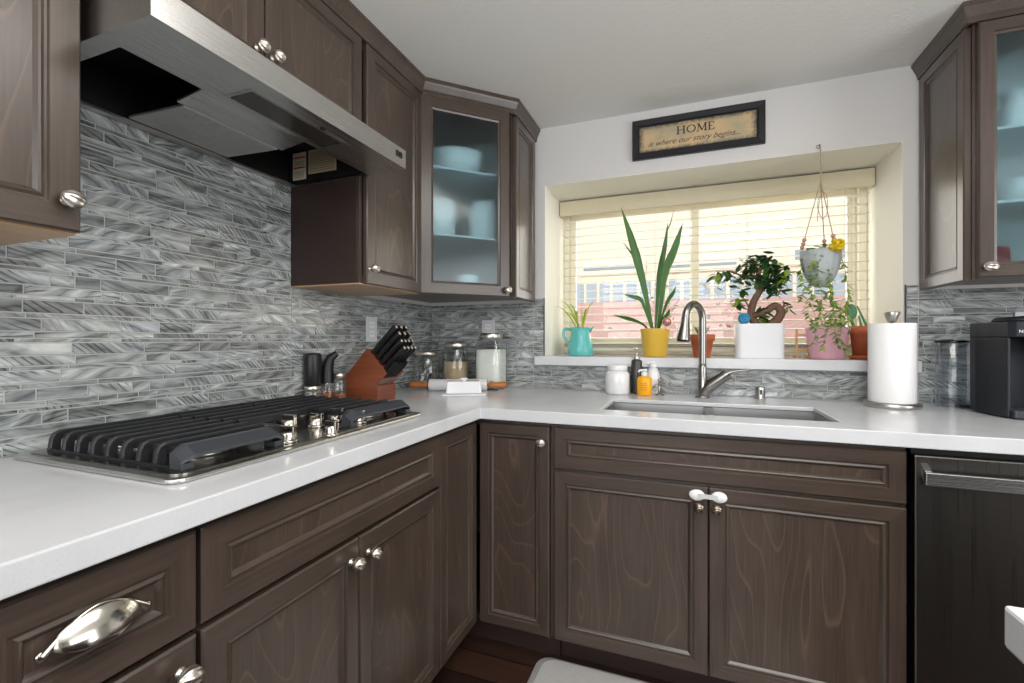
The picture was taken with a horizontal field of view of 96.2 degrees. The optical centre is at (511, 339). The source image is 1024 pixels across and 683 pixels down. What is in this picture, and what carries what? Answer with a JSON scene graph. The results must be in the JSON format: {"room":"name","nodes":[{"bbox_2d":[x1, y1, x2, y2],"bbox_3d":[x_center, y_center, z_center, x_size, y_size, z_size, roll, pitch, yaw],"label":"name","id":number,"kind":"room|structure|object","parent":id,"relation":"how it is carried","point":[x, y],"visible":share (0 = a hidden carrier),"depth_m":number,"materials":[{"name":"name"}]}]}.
{"room":"kitchen","nodes":[
{"label":"kitchen","id":0,"kind":"room"},
{"bbox_2d":[0,286,430,458],"bbox_3d":[-1.381,0.036,0.420,0.150,2.256,5.750,0,0,21],"label":"wall","id":1,"kind":"structure","parent":0,"point":[375,297],"depth_m":2.30,"materials":[{"name":"grey paint"}]},
{"bbox_2d":[0,0,86,245],"bbox_3d":[-1.015,-0.636,0.634,0.360,0.887,0.551,0,0,21],"label":"upper cabinet","id":2,"kind":"object","parent":1,"relation":"attached to","point":[41,198],"visible":1,"depth_m":0.79,"materials":[{"name":"brown wood"}]},
{"bbox_2d":[0,106,431,457],"bbox_3d":[-0.923,-0.157,1.396,0.006,0.814,2.600,0,0,21],"label":"backsplash","id":3,"kind":"structure","parent":1,"relation":"attached to","point":[173,292],"depth_m":1.27,"materials":[{"name":"grey tile"}]},
{"bbox_2d":[181,0,361,121],"bbox_3d":[-0.777,-0.885,1.256,0.360,0.389,0.772,0,0,21],"label":"upper cabinet","id":4,"kind":"object","parent":1,"relation":"attached to","point":[306,39],"visible":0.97,"depth_m":1.34,"materials":[{"name":"brown wood"}]},
{"bbox_2d":[80,0,405,187],"bbox_3d":[-0.712,-0.625,1.236,0.492,0.136,0.766,0,0,21],"label":"range hood","id":5,"kind":"object","parent":4,"relation":"attached to","point":[164,69],"visible":0.94,"depth_m":1.14,"materials":[{"name":"metal"}]},
{"bbox_2d":[294,156,304,177],"bbox_3d":[-0.759,-0.616,1.638,0.052,0.074,0.001,0,0,21],"label":"print","id":6,"kind":"object","parent":5,"relation":"attached to","point":[299,161],"depth_m":1.64},
{"bbox_2d":[310,151,333,171],"bbox_3d":[-0.662,-0.626,1.601,0.107,0.066,0.001,0,0,21],"label":"print","id":7,"kind":"object","parent":5,"relation":"attached to","point":[320,161],"depth_m":1.60,"materials":[{"name":"brown paper"}]},
{"bbox_2d":[291,41,420,295],"bbox_3d":[-0.575,-0.636,1.795,0.368,0.887,0.378,0,0,21],"label":"upper cabinet","id":8,"kind":"object","parent":1,"relation":"attached to","point":[360,235],"visible":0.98,"depth_m":1.67,"materials":[{"name":"brown wood"}]},
{"bbox_2d":[366,317,376,341],"bbox_3d":[-0.644,-0.049,2.105,0.008,0.114,0.076,0,0,21],"label":"wall outlet","id":9,"kind":"object","parent":1,"relation":"attached to","point":[371,322],"visible":1,"depth_m":2.10,"materials":[{"name":"grey plastic"}]},
{"bbox_2d":[370,322,373,336],"bbox_3d":[-0.641,-0.049,2.104,0.002,0.068,0.032,0,0,21],"label":"socket","id":10,"kind":"object","parent":9,"relation":"attached to","point":[371,323],"depth_m":2.10,"materials":[{"name":"white plastic"}]},
{"bbox_2d":[431,634,673,682],"bbox_3d":[0.884,1.224,-0.447,5.000,0.120,5.750,0,0,21],"label":"floor","id":11,"kind":"structure","parent":0,"point":[477,659],"depth_m":1.65,"materials":[{"name":"brown wood"}]},
{"bbox_2d":[0,529,204,682],"bbox_3d":[-0.825,0.729,0.719,0.664,0.870,0.265,0,0,21],"label":"base cabinet","id":12,"kind":"object","parent":11,"relation":"on","point":[129,617],"visible":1,"depth_m":0.63,"materials":[{"name":"brown wood"}]},
{"bbox_2d":[190,436,438,682],"bbox_3d":[-0.639,0.729,1.205,0.664,0.870,0.768,0,0,21],"label":"base cabinet","id":13,"kind":"object","parent":11,"relation":"on","point":[334,578],"visible":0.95,"depth_m":1.02,"materials":[{"name":"brown wood"}]},
{"bbox_2d":[435,419,560,669],"bbox_3d":[-0.205,0.729,1.978,0.921,0.870,0.979,0,0,21],"label":"base cabinet","id":14,"kind":"object","parent":11,"relation":"on","point":[496,582],"visible":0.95,"depth_m":1.66,"materials":[{"name":"brown wood"}]},
{"bbox_2d":[0,387,1023,599],"bbox_3d":[0.533,0.271,0.834,3.111,0.041,2.591,0,0,21],"label":"countertop","id":15,"kind":"structure","parent":14,"relation":"on","point":[56,522],"depth_m":1.04,"materials":[{"name":"white stone"}]},
{"bbox_2d":[14,395,420,484],"bbox_3d":[-0.673,0.223,1.244,0.523,0.054,0.800,0,0,21],"label":"gas cooktop","id":16,"kind":"object","parent":15,"relation":"in","point":[184,446],"visible":1,"depth_m":1.00,"materials":[{"name":"metal"}]},
{"bbox_2d":[304,353,321,389],"bbox_3d":[-0.754,0.149,1.740,0.062,0.199,0.062,0,0,21],"label":"pepper mill","id":17,"kind":"object","parent":15,"relation":"on","point":[312,361],"visible":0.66,"depth_m":1.71,"materials":[{"name":"black plastic"}]},
{"bbox_2d":[320,351,338,396],"bbox_3d":[-0.721,0.146,1.802,0.068,0.206,0.062,0,0,21],"label":"pepper mill","id":18,"kind":"object","parent":15,"relation":"on","point":[327,373],"visible":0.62,"depth_m":1.79,"materials":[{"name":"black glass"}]},
{"bbox_2d":[334,372,346,397],"bbox_3d":[-0.677,0.187,1.803,0.052,0.123,0.052,0,0,21],"label":"spice jar","id":19,"kind":"object","parent":15,"relation":"on","point":[337,375],"visible":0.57,"depth_m":1.79,"materials":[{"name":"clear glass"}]},
{"bbox_2d":[346,349,403,400],"bbox_3d":[-0.572,0.143,1.915,0.203,0.213,0.120,0,0,21],"label":"knife block","id":20,"kind":"object","parent":15,"relation":"on","point":[363,378],"visible":0.7,"depth_m":1.86,"materials":[{"name":"brown wood"}]},
{"bbox_2d":[371,325,397,354],"bbox_3d":[-0.542,0.031,1.861,0.188,0.185,0.018,0,0,21],"label":"knife","id":21,"kind":"object","parent":20,"relation":"in","point":[394,328],"visible":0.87,"depth_m":1.84,"materials":[{"name":"black plastic"}]},
{"bbox_2d":[377,361,396,384],"bbox_3d":[-0.503,0.136,1.835,0.103,0.104,0.011,0,0,21],"label":"steak knife","id":22,"kind":"object","parent":20,"relation":"in","point":[392,366],"visible":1,"depth_m":1.82,"materials":[{"name":"black"}]},
{"bbox_2d":[376,331,400,359],"bbox_3d":[-0.525,0.055,1.854,0.182,0.180,0.017,0,0,21],"label":"knife","id":23,"kind":"object","parent":20,"relation":"in","point":[397,335],"visible":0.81,"depth_m":1.84,"materials":[{"name":"black plastic"}]},
{"bbox_2d":[380,361,398,384],"bbox_3d":[-0.498,0.136,1.849,0.103,0.104,0.011,0,0,21],"label":"steak knife","id":24,"kind":"object","parent":20,"relation":"in","point":[396,361],"visible":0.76,"depth_m":1.84,"materials":[{"name":"black"}]},
{"bbox_2d":[377,325,402,352],"bbox_3d":[-0.530,0.031,1.892,0.188,0.185,0.018,0,0,21],"label":"knife","id":25,"kind":"object","parent":20,"relation":"in","point":[400,327],"visible":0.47,"depth_m":1.86,"materials":[{"name":"black plastic"}]},
{"bbox_2d":[379,339,402,364],"bbox_3d":[-0.511,0.080,1.844,0.172,0.169,0.015,0,0,21],"label":"knife","id":26,"kind":"object","parent":20,"relation":"in","point":[399,342],"visible":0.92,"depth_m":1.83,"materials":[{"name":"black plastic"}]},
{"bbox_2d":[382,361,400,384],"bbox_3d":[-0.492,0.136,1.863,0.103,0.104,0.011,0,0,21],"label":"steak knife","id":27,"kind":"object","parent":20,"relation":"in","point":[398,361],"visible":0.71,"depth_m":1.85,"materials":[{"name":"black"}]},
{"bbox_2d":[382,331,405,357],"bbox_3d":[-0.513,0.055,1.886,0.182,0.180,0.017,0,0,21],"label":"knife","id":28,"kind":"object","parent":20,"relation":"in","point":[403,334],"visible":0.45,"depth_m":1.85,"materials":[{"name":"black plastic"}]},
{"bbox_2d":[384,361,403,383],"bbox_3d":[-0.487,0.136,1.877,0.103,0.104,0.011,0,0,21],"label":"steak knife","id":29,"kind":"object","parent":20,"relation":"in","point":[402,362],"visible":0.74,"depth_m":1.86,"materials":[{"name":"black"}]},
{"bbox_2d":[384,346,405,369],"bbox_3d":[-0.495,0.104,1.838,0.165,0.162,0.014,0,0,21],"label":"knife","id":30,"kind":"object","parent":20,"relation":"in","point":[402,349],"visible":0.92,"depth_m":1.82,"materials":[{"name":"black plastic"}]},
{"bbox_2d":[384,339,406,364],"bbox_3d":[-0.502,0.080,1.868,0.172,0.169,0.015,0,0,21],"label":"knife","id":31,"kind":"object","parent":20,"relation":"in","point":[404,340],"visible":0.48,"depth_m":1.85,"materials":[{"name":"black plastic"}]},
{"bbox_2d":[386,360,405,383],"bbox_3d":[-0.481,0.136,1.891,0.103,0.104,0.011,0,0,21],"label":"steak knife","id":32,"kind":"object","parent":20,"relation":"in","point":[403,360],"visible":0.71,"depth_m":1.88,"materials":[{"name":"black"}]},
{"bbox_2d":[389,360,407,382],"bbox_3d":[-0.476,0.136,1.905,0.103,0.104,0.011,0,0,21],"label":"steak knife","id":33,"kind":"object","parent":20,"relation":"in","point":[405,360],"visible":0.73,"depth_m":1.89,"materials":[{"name":"black"}]},
{"bbox_2d":[396,346,409,360],"bbox_3d":[-0.486,0.104,1.862,0.165,0.162,0.014,0,0,21],"label":"knife","id":34,"kind":"object","parent":20,"relation":"in","point":[407,347],"visible":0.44,"depth_m":1.84,"materials":[{"name":"black plastic"}]},
{"bbox_2d":[401,325,407,331],"bbox_3d":[-0.518,0.031,1.924,0.188,0.185,0.018,0,0,21],"label":"knife","id":35,"kind":"object","parent":20,"relation":"in","point":[405,328],"visible":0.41,"depth_m":1.89,"materials":[{"name":"black plastic"}]},
{"bbox_2d":[399,346,412,360],"bbox_3d":[-0.477,0.104,1.885,0.165,0.162,0.014,0,0,21],"label":"knife","id":36,"kind":"object","parent":20,"relation":"in","point":[410,347],"visible":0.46,"depth_m":1.86,"materials":[{"name":"black plastic"}]},
{"bbox_2d":[404,331,410,338],"bbox_3d":[-0.500,0.055,1.917,0.182,0.180,0.017,0,0,21],"label":"knife","id":37,"kind":"object","parent":20,"relation":"in","point":[408,334],"visible":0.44,"depth_m":1.88,"materials":[{"name":"black plastic"}]},
{"bbox_2d":[404,346,416,360],"bbox_3d":[-0.468,0.104,1.908,0.165,0.162,0.014,0,0,21],"label":"knife","id":38,"kind":"object","parent":20,"relation":"in","point":[414,347],"visible":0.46,"depth_m":1.88,"materials":[{"name":"black plastic"}]},
{"bbox_2d":[415,351,437,354],"bbox_3d":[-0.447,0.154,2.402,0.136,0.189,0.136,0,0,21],"label":"lid","id":39,"kind":"object","parent":15,"relation":"on","point":[416,352],"visible":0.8,"depth_m":2.36,"materials":[{"name":"silver metal"}]},
{"bbox_2d":[442,343,467,378],"bbox_3d":[-0.296,0.131,2.422,0.140,0.235,0.140,0,0,21],"label":"glass jar","id":40,"kind":"object","parent":15,"relation":"on","point":[450,369],"visible":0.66,"depth_m":2.37,"materials":[{"name":"beige"}]},
{"bbox_2d":[409,379,506,390],"bbox_3d":[-0.265,0.221,2.258,0.481,0.058,0.058,0,0,0],"label":"rolling pin","id":41,"kind":"object","parent":15,"relation":"on","point":[433,384],"visible":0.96,"depth_m":2.24,"materials":[{"name":"white stone"}]},
{"bbox_2d":[441,378,485,395],"bbox_3d":[-0.220,0.211,2.091,0.200,0.078,0.100,0,0,-6],"label":"butter dish","id":42,"kind":"object","parent":15,"relation":"on","point":[463,387],"visible":1,"depth_m":2.06,"materials":[{"name":"white ceramic"}]},
{"bbox_2d":[441,392,485,395],"bbox_3d":[-0.220,0.246,2.091,0.200,0.007,0.100,0,0,-6],"label":"tray","id":43,"kind":"object","parent":42,"relation":"attached to","point":[444,393],"depth_m":2.05,"materials":[{"name":"white ceramic"}]},
{"bbox_2d":[475,333,506,388],"bbox_3d":[-0.107,0.107,2.363,0.136,0.284,0.136,0,0,21],"label":"glass jar","id":44,"kind":"object","parent":15,"relation":"on","point":[490,364],"visible":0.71,"depth_m":2.31,"materials":[{"name":"white"}]},
{"bbox_2d":[605,365,629,394],"bbox_3d":[0.491,0.183,2.140,0.112,0.133,0.112,0,0,21],"label":"jar","id":45,"kind":"object","parent":15,"relation":"on","point":[617,377],"visible":1,"depth_m":2.10,"materials":[{"name":"white ceramic"}]},
{"bbox_2d":[630,348,641,393],"bbox_3d":[0.585,0.143,2.158,0.054,0.214,0.053,0,0,21],"label":"soap dispenser","id":46,"kind":"object","parent":15,"relation":"on","point":[636,363],"visible":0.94,"depth_m":2.14,"materials":[{"name":"grey"}]},
{"bbox_2d":[631,359,641,393],"bbox_3d":[0.586,0.171,2.159,0.052,0.158,0.052,0,0,21],"label":"bottle","id":47,"kind":"object","parent":46,"relation":"attached to","point":[636,364],"depth_m":2.14,"materials":[{"name":"grey"}]},
{"bbox_2d":[637,369,651,395],"bbox_3d":[0.602,0.191,2.088,0.066,0.118,0.067,0,0,21],"label":"soap dispenser","id":48,"kind":"object","parent":15,"relation":"on","point":[644,382],"visible":1,"depth_m":2.06,"materials":[{"name":"orange"}]},
{"bbox_2d":[647,361,659,393],"bbox_3d":[0.655,0.175,2.132,0.060,0.150,0.060,0,0,21],"label":"soap dispenser","id":49,"kind":"object","parent":15,"relation":"on","point":[653,372],"visible":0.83,"depth_m":2.11,"materials":[{"name":"white ceramic"}]},
{"bbox_2d":[653,378,671,395],"bbox_3d":[0.678,0.212,2.076,0.083,0.076,0.040,0,0,21],"label":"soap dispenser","id":50,"kind":"object","parent":15,"relation":"on","point":[660,381],"visible":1,"depth_m":2.08,"materials":[{"name":"silver metal"}]},
{"bbox_2d":[676,300,749,397],"bbox_3d":[0.835,0.040,1.957,0.301,0.418,0.126,0,0,-3],"label":"kitchen faucet","id":51,"kind":"object","parent":15,"relation":"on","point":[705,387],"visible":1,"depth_m":1.96,"materials":[{"name":"silver metal"}]},
{"bbox_2d":[605,403,830,421],"bbox_3d":[0.720,0.371,1.681,0.735,0.207,0.329,0,0,21],"label":"sink","id":52,"kind":"object","parent":15,"relation":"in","point":[756,413],"visible":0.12,"depth_m":1.80,"materials":[{"name":"metal"}]},
{"bbox_2d":[754,386,765,398],"bbox_3d":[1.054,0.224,1.951,0.044,0.051,0.044,0,0,21],"label":"air gap cap","id":53,"kind":"object","parent":15,"relation":"on","point":[759,390],"visible":1,"depth_m":1.94,"materials":[{"name":"metal"}]},
{"bbox_2d":[863,312,922,409],"bbox_3d":[1.422,0.072,1.719,0.172,0.356,0.172,0,0,21],"label":"paper towel holder","id":54,"kind":"object","parent":15,"relation":"on","point":[891,317],"visible":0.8,"depth_m":1.68,"materials":[{"name":"metal"}]},
{"bbox_2d":[868,323,917,403],"bbox_3d":[1.422,0.084,1.719,0.144,0.292,0.144,0,0,21],"label":"paper towel roll","id":55,"kind":"object","parent":54,"relation":"on","point":[892,347],"visible":1,"depth_m":1.66,"materials":[{"name":"white paper"}]},
{"bbox_2d":[934,316,1023,418],"bbox_3d":[1.690,0.084,1.569,0.292,0.328,0.338,0,0,21],"label":"coffee machine","id":56,"kind":"object","parent":15,"relation":"on","point":[997,345],"visible":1,"depth_m":1.51,"materials":[{"name":"black plastic"}]},
{"bbox_2d":[1010,407,1023,418],"bbox_3d":[1.651,0.234,1.458,0.131,0.024,0.100,0,0,21],"label":"drip tray","id":57,"kind":"object","parent":56,"relation":"on","point":[1015,412],"depth_m":1.44,"materials":[{"name":"grey"}]},
{"bbox_2d":[527,657,649,682],"bbox_3d":[0.406,1.155,1.234,0.895,0.017,0.648,0,0,21],"label":"floor mat","id":58,"kind":"object","parent":11,"relation":"on","point":[546,670],"visible":1,"depth_m":1.57,"materials":[{"name":"white fabric"}]},
{"bbox_2d":[554,402,905,682],"bbox_3d":[0.733,0.729,1.743,1.004,0.870,0.740,0,0,21],"label":"base cabinet","id":59,"kind":"object","parent":11,"relation":"on","point":[799,576],"visible":0.99,"depth_m":1.42,"materials":[{"name":"brown wood"}]},
{"bbox_2d":[689,489,726,502],"bbox_3d":[0.610,0.487,1.429,0.110,0.034,0.013,0,0,21],"label":"child lock","id":60,"kind":"object","parent":59,"relation":"attached to","point":[695,494],"visible":1,"depth_m":1.42,"materials":[{"name":"white plastic"}]},
{"bbox_2d":[905,447,1023,682],"bbox_3d":[1.473,0.732,1.405,0.596,0.865,0.642,0,0,21],"label":"dishwasher","id":61,"kind":"object","parent":11,"relation":"on","point":[965,510],"visible":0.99,"depth_m":1.21,"materials":[{"name":"black metal"}]},
{"bbox_2d":[1005,606,1023,663],"bbox_3d":[0.694,0.707,-0.507,1.100,0.914,1.600,0,0,21],"label":"kitchen island","id":62,"kind":"object","parent":11,"relation":"on","point":[1014,616],"visible":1,"depth_m":0.42,"materials":[{"name":"white stone"}]},
{"bbox_2d":[350,0,969,128],"bbox_3d":[0.884,-1.152,-0.447,5.000,0.120,5.750,0,0,21],"label":"ceiling","id":63,"kind":"structure","parent":0,"point":[567,62],"depth_m":1.70,"materials":[{"name":"white paint"}]},
{"bbox_2d":[431,66,1023,542],"bbox_3d":[1.823,0.036,2.005,4.700,2.256,0.500,0,0,21],"label":"wall","id":64,"kind":"structure","parent":0,"point":[867,120],"depth_m":2.06,"materials":[{"name":"grey paint"}]},
{"bbox_2d":[383,93,534,302],"bbox_3d":[-0.274,-0.638,2.200,0.625,0.884,0.615,0,0,21],"label":"upper cabinet","id":65,"kind":"object","parent":64,"relation":"attached to","point":[478,162],"visible":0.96,"depth_m":2.02,"materials":[{"name":"brown wood"}]},
{"bbox_2d":[321,0,539,141],"bbox_3d":[-0.519,-1.059,1.391,0.287,0.062,2.371,0,0,29],"label":"crown molding","id":66,"kind":"structure","parent":65,"relation":"attached to","point":[345,10],"depth_m":1.88,"materials":[{"name":"brown wood"}]},
{"bbox_2d":[482,320,494,340],"bbox_3d":[-0.127,-0.051,2.472,0.076,0.114,0.008,0,0,21],"label":"wall outlet","id":67,"kind":"object","parent":64,"relation":"attached to","point":[488,326],"visible":0.8,"depth_m":2.47,"materials":[{"name":"grey plastic"}]},
{"bbox_2d":[485,324,490,332],"bbox_3d":[-0.128,-0.051,2.469,0.032,0.068,0.002,0,0,21],"label":"socket","id":68,"kind":"object","parent":67,"relation":"attached to","point":[487,326],"depth_m":2.47,"materials":[{"name":"white plastic"}]},
{"bbox_2d":[544,298,544,355],"bbox_3d":[0.166,-0.068,2.366,0.004,0.296,0.009,0,0,21],"label":"trim","id":69,"kind":"structure","parent":64,"relation":"attached to","point":[544,298],"depth_m":2.36,"materials":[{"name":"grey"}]},
{"bbox_2d":[632,99,765,161],"bbox_3d":[0.841,-0.951,2.100,0.563,0.186,0.021,0,0,21],"label":"framed sign","id":70,"kind":"object","parent":64,"relation":"attached to","point":[743,124],"visible":1,"depth_m":2.09,"materials":[{"name":"black wood"}]},
{"bbox_2d":[564,187,866,356],"bbox_3d":[1.017,-0.357,2.495,1.488,0.874,0.070,0,0,21],"label":"window","id":71,"kind":"structure","parent":64,"relation":"in","point":[857,285],"depth_m":2.47,"materials":[{"name":"beige plastic"}]},
{"bbox_2d":[560,168,874,352],"bbox_3d":[0.975,-0.364,2.386,1.480,0.852,0.063,0,0,21],"label":"window blind","id":72,"kind":"object","parent":71,"relation":"attached to","point":[859,178],"visible":0.79,"depth_m":2.34,"materials":[{"name":"beige plastic"}]},
{"bbox_2d":[432,285,1023,404],"bbox_3d":[0.989,0.016,2.052,3.092,0.468,0.006,0,0,21],"label":"backsplash","id":73,"kind":"structure","parent":64,"relation":"attached to","point":[939,314],"depth_m":2.00,"materials":[{"name":"grey tile"}]},
{"bbox_2d":[534,353,921,372],"bbox_3d":[0.949,0.105,2.316,1.582,0.045,0.542,0,0,21],"label":"windowsill","id":74,"kind":"structure","parent":64,"relation":"attached to","point":[670,361],"depth_m":2.05,"materials":[{"name":"white paint"}]},
{"bbox_2d":[562,326,593,355],"bbox_3d":[0.357,0.005,2.419,0.144,0.153,0.137,0,0,-21],"label":"pitcher","id":75,"kind":"object","parent":74,"relation":"on","point":[580,343],"visible":1,"depth_m":2.37,"materials":[{"name":"teal ceramic"}]},
{"bbox_2d":[556,301,592,326],"bbox_3d":[0.320,-0.127,2.429,0.242,0.174,0.041,0,0,18],"label":"grassy plant","id":76,"kind":"object","parent":75,"relation":"on","point":[583,317],"visible":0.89,"depth_m":2.42,"materials":[{"name":"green plant"}]},
{"bbox_2d":[640,328,669,356],"bbox_3d":[0.700,0.013,2.247,0.144,0.137,0.144,0,0,21],"label":"pot","id":77,"kind":"object","parent":74,"relation":"on","point":[654,340],"visible":1,"depth_m":2.19,"materials":[{"name":"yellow ceramic"}]},
{"bbox_2d":[614,208,682,327],"bbox_3d":[0.664,-0.350,2.251,0.327,0.625,0.058,0,0,17],"label":"leaf plant","id":78,"kind":"object","parent":77,"relation":"on","point":[664,265],"visible":0.94,"depth_m":2.25,"materials":[{"name":"green plant"}]},
{"bbox_2d":[662,317,671,325],"bbox_3d":[0.734,-0.074,2.175,0.044,0.070,0.044,0,0,21],"label":"pick","id":79,"kind":"object","parent":77,"relation":"in","point":[666,321],"visible":1,"depth_m":2.16,"materials":[{"name":"pink metal"}]},
{"bbox_2d":[690,334,714,356],"bbox_3d":[0.908,0.028,2.194,0.118,0.108,0.118,0,0,21],"label":"terracotta pot","id":80,"kind":"object","parent":74,"relation":"on","point":[710,338],"visible":0.58,"depth_m":2.16,"materials":[{"name":"orange ceramic"}]},
{"bbox_2d":[693,325,710,333],"bbox_3d":[0.910,-0.043,2.176,0.099,0.062,0.059,0,0,-18],"label":"succulent","id":81,"kind":"object","parent":80,"relation":"on","point":[696,329],"visible":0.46,"depth_m":2.17,"materials":[{"name":"green plant"}]},
{"bbox_2d":[734,323,784,358],"bbox_3d":[1.125,0.004,2.095,0.200,0.155,0.110,0,0,21],"label":"planter","id":82,"kind":"object","parent":74,"relation":"on","point":[763,340],"visible":0.98,"depth_m":2.04,"materials":[{"name":"white ceramic"}]},
{"bbox_2d":[738,313,749,323],"bbox_3d":[1.056,-0.097,2.090,0.051,0.051,0.052,0,0,21],"label":"ball","id":83,"kind":"object","parent":82,"relation":"on","point":[744,318],"visible":1,"depth_m":2.07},
{"bbox_2d":[706,251,796,323],"bbox_3d":[1.092,-0.222,2.105,0.379,0.349,0.175,0,0,21],"label":"bonsai tree","id":84,"kind":"object","parent":82,"relation":"on","point":[761,282],"visible":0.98,"depth_m":2.07,"materials":[{"name":"green plant"}]},
{"bbox_2d":[793,329,809,357],"bbox_3d":[1.312,0.017,2.081,0.056,0.130,0.062,0,0,21],"label":"wooden stand","id":85,"kind":"object","parent":74,"relation":"on","point":[796,330],"visible":0.68,"depth_m":2.06,"materials":[{"name":"brown wood"}]},
{"bbox_2d":[804,327,850,358],"bbox_3d":[1.372,0.014,2.000,0.170,0.136,0.169,0,0,21],"label":"pot","id":86,"kind":"object","parent":74,"relation":"on","point":[832,352],"visible":0.74,"depth_m":1.94,"materials":[{"name":"ceramic"}]},
{"bbox_2d":[807,300,853,326],"bbox_3d":[1.381,-0.102,1.997,0.175,0.131,0.150,0,0,21],"label":"pot plant","id":87,"kind":"object","parent":86,"relation":"in","point":[836,323],"visible":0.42,"depth_m":1.99,"materials":[{"name":"green plant"}]},
{"bbox_2d":[847,326,867,359],"bbox_3d":[1.494,0.012,1.943,0.128,0.140,0.128,0,0,21],"label":"terracotta pot","id":88,"kind":"object","parent":74,"relation":"on","point":[858,336],"visible":0.59,"depth_m":1.92,"materials":[{"name":"orange ceramic"}]},
{"bbox_2d":[845,304,867,325],"bbox_3d":[1.468,-0.097,1.953,0.089,0.112,0.015,0,0,21],"label":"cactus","id":89,"kind":"object","parent":88,"relation":"in","point":[852,313],"visible":0.66,"depth_m":1.95,"materials":[{"name":"green plant"}]},
{"bbox_2d":[799,144,841,287],"bbox_3d":[1.280,-0.520,1.907,0.149,0.608,0.149,0,0,21],"label":"hanging planter","id":90,"kind":"object","parent":64,"relation":"hanging from","point":[831,259],"visible":0.84,"depth_m":1.87,"materials":[{"name":"grey ceramic"}]},
{"bbox_2d":[799,248,841,287],"bbox_3d":[1.280,-0.293,1.907,0.149,0.154,0.149,0,0,21],"label":"pot","id":91,"kind":"object","parent":90,"relation":"on","point":[831,259],"depth_m":1.86,"materials":[{"name":"white ceramic"}]},
{"bbox_2d":[796,243,857,356],"bbox_3d":[1.290,-0.166,1.894,0.210,0.464,0.162,0,0,21],"label":"trailing vine","id":92,"kind":"object","parent":90,"relation":"in","point":[833,304],"visible":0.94,"depth_m":1.86,"materials":[{"name":"green plant"}]},
{"bbox_2d":[828,238,845,251],"bbox_3d":[1.290,-0.377,1.823,0.056,0.058,0.059,0,0,-16],"label":"flower","id":93,"kind":"object","parent":90,"relation":"attached to","point":[837,245],"visible":1,"depth_m":1.81,"materials":[{"name":"yellow plant"}]},
{"bbox_2d":[904,285,905,322],"bbox_3d":[1.567,-0.070,1.830,0.004,0.300,0.009,0,0,21],"label":"trim","id":94,"kind":"structure","parent":64,"relation":"attached to","point":[904,285],"depth_m":1.83,"materials":[{"name":"grey metal"}]},
{"bbox_2d":[920,14,1023,289],"bbox_3d":[1.845,-0.638,1.516,0.662,0.884,0.382,0,0,21],"label":"upper cabinet","id":95,"kind":"object","parent":64,"relation":"attached to","point":[972,95],"visible":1,"depth_m":1.50,"materials":[{"name":"brown wood"}]},
{"bbox_2d":[911,0,1023,79],"bbox_3d":[1.850,-1.059,1.526,0.707,0.062,0.370,0,0,21],"label":"crown molding","id":96,"kind":"structure","parent":95,"relation":"attached to","point":[970,12],"depth_m":1.51,"materials":[{"name":"brown wood"}]},
{"bbox_2d":[1014,312,1023,316],"bbox_3d":[1.905,-0.048,1.694,0.076,0.114,0.008,0,0,21],"label":"wall outlet","id":97,"kind":"object","parent":64,"relation":"attached to","point":[1015,313],"visible":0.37,"depth_m":1.70,"materials":[{"name":"grey plastic"}]},
{"label":"outside","id":98,"kind":"structure","parent":0,"visible":0},
{"bbox_3d":[4.358,1.364,9.606,20.000,0.200,15.490,0,0,21],"label":"ground","id":99,"kind":"structure","parent":98,"visible":0},
{"bbox_2d":[587,285,725,337],"bbox_3d":[1.365,0.353,4.677,1.541,1.823,0.897,0,0,21],"label":"shrub","id":100,"kind":"object","parent":99,"relation":"on","point":[666,285],"visible":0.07,"depth_m":4.71,"materials":[{"name":"green plant"}]},
{"bbox_2d":[578,198,845,302],"bbox_3d":[3.795,-1.386,6.737,13.600,5.300,0.450,0,0,21],"label":"sky","id":101,"kind":"structure","parent":99,"relation":"on","point":[833,202],"depth_m":6.87,"materials":[{"name":"beige paint"}]},
{"bbox_2d":[578,273,845,337],"bbox_3d":[2.604,0.289,5.025,10.000,1.950,0.100,0,0,21],"label":"fence","id":102,"kind":"object","parent":99,"relation":"on","point":[672,283],"visible":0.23,"depth_m":5.24,"materials":[{"name":"pink"}]},
{"bbox_2d":[703,254,828,334],"bbox_3d":[1.964,0.289,3.746,1.359,1.950,0.853,0,0,21],"label":"shrub","id":103,"kind":"object","parent":99,"relation":"on","point":[739,313],"visible":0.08,"depth_m":3.77,"materials":[{"name":"green plant"}]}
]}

